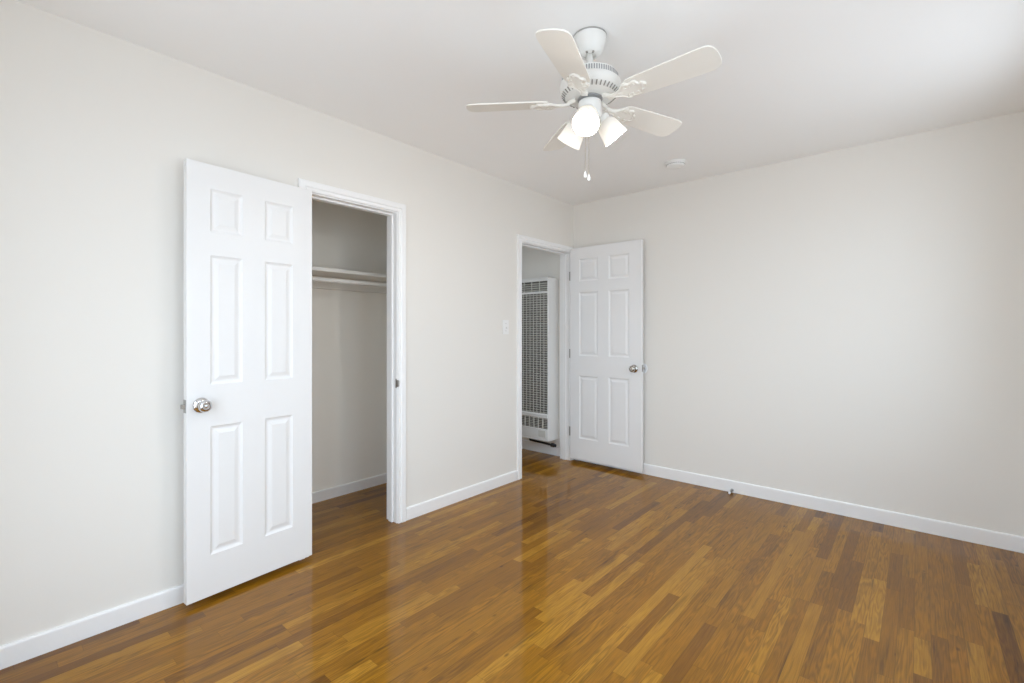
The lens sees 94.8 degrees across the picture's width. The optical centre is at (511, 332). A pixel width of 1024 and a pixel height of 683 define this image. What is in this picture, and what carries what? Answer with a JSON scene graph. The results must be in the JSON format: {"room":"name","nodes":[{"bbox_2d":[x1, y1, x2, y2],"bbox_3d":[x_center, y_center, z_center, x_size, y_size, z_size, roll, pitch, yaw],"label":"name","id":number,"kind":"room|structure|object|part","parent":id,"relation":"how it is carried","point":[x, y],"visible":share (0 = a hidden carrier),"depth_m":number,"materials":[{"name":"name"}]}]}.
{"room":"empty bedroom","nodes":[
{"label":"empty bedroom","id":0,"kind":"room"},
{"bbox_2d":[0,0,573,645],"bbox_3d":[-0.840,-0.004,2.958,0.110,2.437,4.250,0,0,41],"label":"wall","id":1,"kind":"structure","parent":0,"point":[98,129],"depth_m":1.99,"materials":[{"name":"white paint"}]},
{"bbox_2d":[180,158,311,604],"bbox_3d":[-1.256,0.215,2.292,0.140,1.951,0.612,0,0,36],"label":"door","id":2,"kind":"structure","parent":1,"relation":"in","point":[246,406],"depth_m":2.25,"materials":[{"name":"white wood"}]},
{"bbox_3d":[-1.361,0.324,2.080,0.055,0.055,0.055,0,0,36],"label":"knob","id":3,"kind":"part","parent":2,"relation":"part of","materials":[{"name":"silver metal"}]},
{"bbox_2d":[0,470,517,669],"bbox_3d":[-1.071,1.175,2.597,0.012,0.080,3.401,0,0,41],"label":"baseboard","id":4,"kind":"structure","parent":1,"relation":"attached to","point":[24,649],"depth_m":1.95,"materials":[{"name":"white wood"}]},
{"bbox_2d":[298,178,405,559],"bbox_3d":[-0.955,0.196,2.813,0.126,2.039,0.696,0,0,41],"label":"door frame","id":5,"kind":"structure","parent":1,"relation":"attached to","point":[395,212],"depth_m":3.01,"materials":[{"name":"white wood"}]},
{"bbox_3d":[-0.730,0.324,3.001,0.024,0.060,0.014,0,0,41],"label":"strike plate","id":6,"kind":"part","parent":5,"relation":"part of","materials":[{"name":"silver metal"}]},
{"bbox_2d":[503,320,508,333],"bbox_3d":[-0.045,-0.043,3.778,0.019,0.115,0.070,0,0,41],"label":"light switch","id":7,"kind":"object","parent":1,"relation":"attached to","point":[505,322],"visible":1,"depth_m":3.78,"materials":[{"name":"white plastic"}]},
{"bbox_2d":[517,234,573,479],"bbox_3d":[0.277,0.201,4.237,0.126,2.027,0.832,0,0,41],"label":"door frame","id":8,"kind":"structure","parent":1,"relation":"attached to","point":[563,251],"depth_m":4.48,"materials":[{"name":"white wood"}]},
{"bbox_2d":[569,239,643,471],"bbox_3d":[0.829,0.197,4.216,0.748,1.969,0.138,0,0,40],"label":"door","id":9,"kind":"structure","parent":1,"relation":"in","point":[606,280],"depth_m":4.18,"materials":[{"name":"white wood"}]},
{"bbox_3d":[1.024,0.309,3.997,0.055,0.055,0.055,0,0,40],"label":"knob","id":10,"kind":"part","parent":9,"relation":"part of","materials":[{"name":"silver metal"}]},
{"bbox_2d":[312,200,386,492],"bbox_3d":[-1.202,-0.004,3.192,0.745,2.437,1.930,0,0,41],"label":"wall","id":11,"kind":"structure","parent":0,"point":[349,328],"depth_m":3.57,"materials":[{"name":"white paint"}]},
{"bbox_2d":[312,266,386,293],"bbox_3d":[-1.285,-0.371,3.257,0.334,0.113,1.718,0,0,41],"label":"closet shelf","id":12,"kind":"object","parent":11,"relation":"attached to","point":[316,271],"visible":0.06,"depth_m":3.43,"materials":[{"name":"white wood"}]},
{"bbox_2d":[312,276,386,286],"bbox_3d":[-1.189,-0.348,3.174,0.058,0.058,1.679,0,0,41],"label":"closet rod","id":13,"kind":"object","parent":12,"relation":"attached to","point":[319,279],"visible":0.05,"depth_m":3.23,"materials":[{"name":"white"}]},
{"bbox_2d":[312,473,386,503],"bbox_3d":[-1.407,1.177,3.363,0.012,0.075,1.720,0,0,41],"label":"baseboard","id":14,"kind":"structure","parent":11,"relation":"attached to","point":[336,491],"depth_m":3.55,"materials":[{"name":"white wood"}]},
{"bbox_2d":[0,449,1023,682],"bbox_3d":[-0.174,1.265,2.382,4.650,0.100,4.550,0,0,41],"label":"floor","id":15,"kind":"structure","parent":0,"point":[566,571],"depth_m":2.11,"materials":[{"name":"brown wood"}]},
{"bbox_2d":[16,0,1023,204],"bbox_3d":[-0.174,-1.272,2.382,4.650,0.100,4.550,0,0,41],"label":"ceiling","id":16,"kind":"structure","parent":0,"point":[794,79],"depth_m":2.16,"materials":[{"name":"white paint"}]},
{"bbox_2d":[466,26,721,180],"bbox_3d":[0.350,-0.924,1.919,0.954,0.596,0.992,0,0,41],"label":"ceiling fan","id":17,"kind":"object","parent":16,"relation":"hanging from","point":[588,87],"visible":1,"depth_m":1.87,"materials":[{"name":"white"}]},
{"bbox_3d":[-0.021,-0.948,1.977,0.344,0.032,0.121,0,0,5],"label":"blade","id":18,"kind":"part","parent":17,"relation":"part of","materials":[{"name":"white wood"}]},
{"bbox_3d":[0.246,-0.948,2.281,0.121,0.032,0.344,0,0,-13],"label":"blade","id":19,"kind":"part","parent":17,"relation":"part of","materials":[{"name":"white wood"}]},
{"bbox_3d":[0.186,-0.948,1.630,0.121,0.032,0.344,0,0,23],"label":"blade","id":20,"kind":"part","parent":17,"relation":"part of","materials":[{"name":"white wood"}]},
{"bbox_3d":[0.263,-0.849,2.009,0.107,0.093,0.107,5,37,-38],"label":"lamp shade","id":21,"kind":"part","parent":17,"relation":"part of","materials":[{"name":"white glass"}]},
{"bbox_3d":[0.296,-0.849,1.862,0.107,0.093,0.107,15,-38,-1],"label":"lamp shade","id":22,"kind":"part","parent":17,"relation":"part of","materials":[{"name":"white glass"}]},
{"bbox_3d":[0.296,-0.849,1.862,0.054,0.077,0.054,15,-38,-1],"label":"bulb","id":23,"kind":"part","parent":17,"relation":"part of","materials":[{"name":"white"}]},
{"bbox_2d":[561,79,617,108],"bbox_3d":[0.322,-0.978,1.945,0.236,0.016,0.236,0,0,41],"label":"vent","id":24,"kind":"object","parent":17,"relation":"attached to","point":[598,88],"depth_m":1.89,"materials":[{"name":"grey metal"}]},
{"bbox_2d":[562,63,617,79],"bbox_3d":[0.322,-1.037,1.945,0.229,0.020,0.229,0,0,41],"label":"vent","id":25,"kind":"object","parent":17,"relation":"attached to","point":[604,67],"depth_m":1.83,"materials":[{"name":"grey metal"}]},
{"bbox_3d":[0.407,-0.849,1.964,0.107,0.093,0.107,-35,9,26],"label":"lamp shade","id":26,"kind":"part","parent":17,"relation":"part of","materials":[{"name":"white glass"}]},
{"bbox_3d":[0.617,-0.948,2.121,0.344,0.032,0.121,0,0,-31],"label":"blade","id":27,"kind":"part","parent":17,"relation":"part of","materials":[{"name":"white wood"}]},
{"bbox_3d":[0.580,-0.948,1.718,0.344,0.032,0.121,0,0,41],"label":"blade","id":28,"kind":"part","parent":17,"relation":"part of","materials":[{"name":"white wood"}]},
{"bbox_2d":[665,159,686,169],"bbox_3d":[1.176,-1.203,3.387,0.150,0.038,0.150,0,0,41],"label":"smoke detector","id":29,"kind":"object","parent":16,"relation":"attached to","point":[674,164],"visible":1,"depth_m":3.35,"materials":[{"name":"white plastic"}]},
{"bbox_2d":[522,111,1023,536],"bbox_3d":[1.265,-0.004,4.046,4.650,2.437,0.150,0,0,41],"label":"wall","id":30,"kind":"structure","parent":0,"point":[847,324],"depth_m":3.12,"materials":[{"name":"white paint"}]},
{"bbox_2d":[522,277,558,441],"bbox_3d":[0.246,0.256,4.703,0.410,1.582,0.187,0,0,41],"label":"wall heater","id":31,"kind":"object","parent":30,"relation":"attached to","point":[540,296],"visible":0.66,"depth_m":4.61,"materials":[{"name":"white metal"}]},
{"bbox_2d":[522,281,546,291],"bbox_3d":[0.200,-0.449,4.650,0.386,0.097,0.022,0,0,41],"label":"vent","id":32,"kind":"object","parent":31,"relation":"attached to","point":[525,287],"depth_m":4.63,"materials":[{"name":"white metal"}]},
{"bbox_2d":[522,294,546,412],"bbox_3d":[0.197,0.203,4.646,0.386,1.160,0.014,0,0,41],"label":"grille","id":33,"kind":"object","parent":31,"relation":"attached to","point":[527,411],"depth_m":4.63,"materials":[{"name":"white metal"}]},
{"bbox_2d":[522,416,546,428],"bbox_3d":[0.196,0.880,4.645,0.386,0.100,0.016,0,0,41],"label":"grille","id":34,"kind":"object","parent":31,"relation":"attached to","point":[524,426],"depth_m":4.62,"materials":[{"name":"white metal"}]},
{"bbox_3d":[0.189,0.807,4.637,0.402,0.032,0.012,0,0,41],"label":"rail","id":35,"kind":"part","parent":31,"relation":"part of","materials":[{"name":"white metal"}]},
{"bbox_3d":[0.290,0.979,4.551,0.085,0.063,0.005,0,0,41],"label":"control panel","id":36,"kind":"part","parent":31,"relation":"part of","materials":[{"name":"white metal"}]},
{"bbox_2d":[529,438,556,446],"bbox_3d":[0.295,1.056,4.588,0.322,0.082,0.035,0,0,41],"label":"gas pipe","id":37,"kind":"object","parent":31,"relation":"attached to","point":[533,440],"visible":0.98,"depth_m":4.56,"materials":[{"name":"black metal"}]},
{"bbox_2d":[643,363,647,373],"bbox_3d":[1.127,0.309,4.063,0.090,0.090,0.005,0,0,41],"label":"bumper cover","id":38,"kind":"object","parent":30,"relation":"attached to","point":[644,365],"visible":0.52,"depth_m":4.04,"materials":[{"name":"white rubber"}]},
{"bbox_2d":[575,459,1023,552],"bbox_3d":[1.722,1.171,3.544,3.000,0.088,0.012,0,0,41],"label":"baseboard","id":39,"kind":"structure","parent":30,"relation":"attached to","point":[996,539],"depth_m":3.10,"materials":[{"name":"white wood"}]},
{"bbox_3d":[-0.712,-0.003,4.784,0.595,2.437,1.320,0,0,41],"label":"wall","id":40,"kind":"structure","parent":0,"visible":0},
{"bbox_2d":[522,439,559,455],"bbox_3d":[0.035,1.167,5.002,1.240,0.095,0.012,0,0,41],"label":"baseboard","id":41,"kind":"structure","parent":40,"relation":"attached to","point":[526,444],"depth_m":4.78,"materials":[{"name":"white wood"}]}
]}

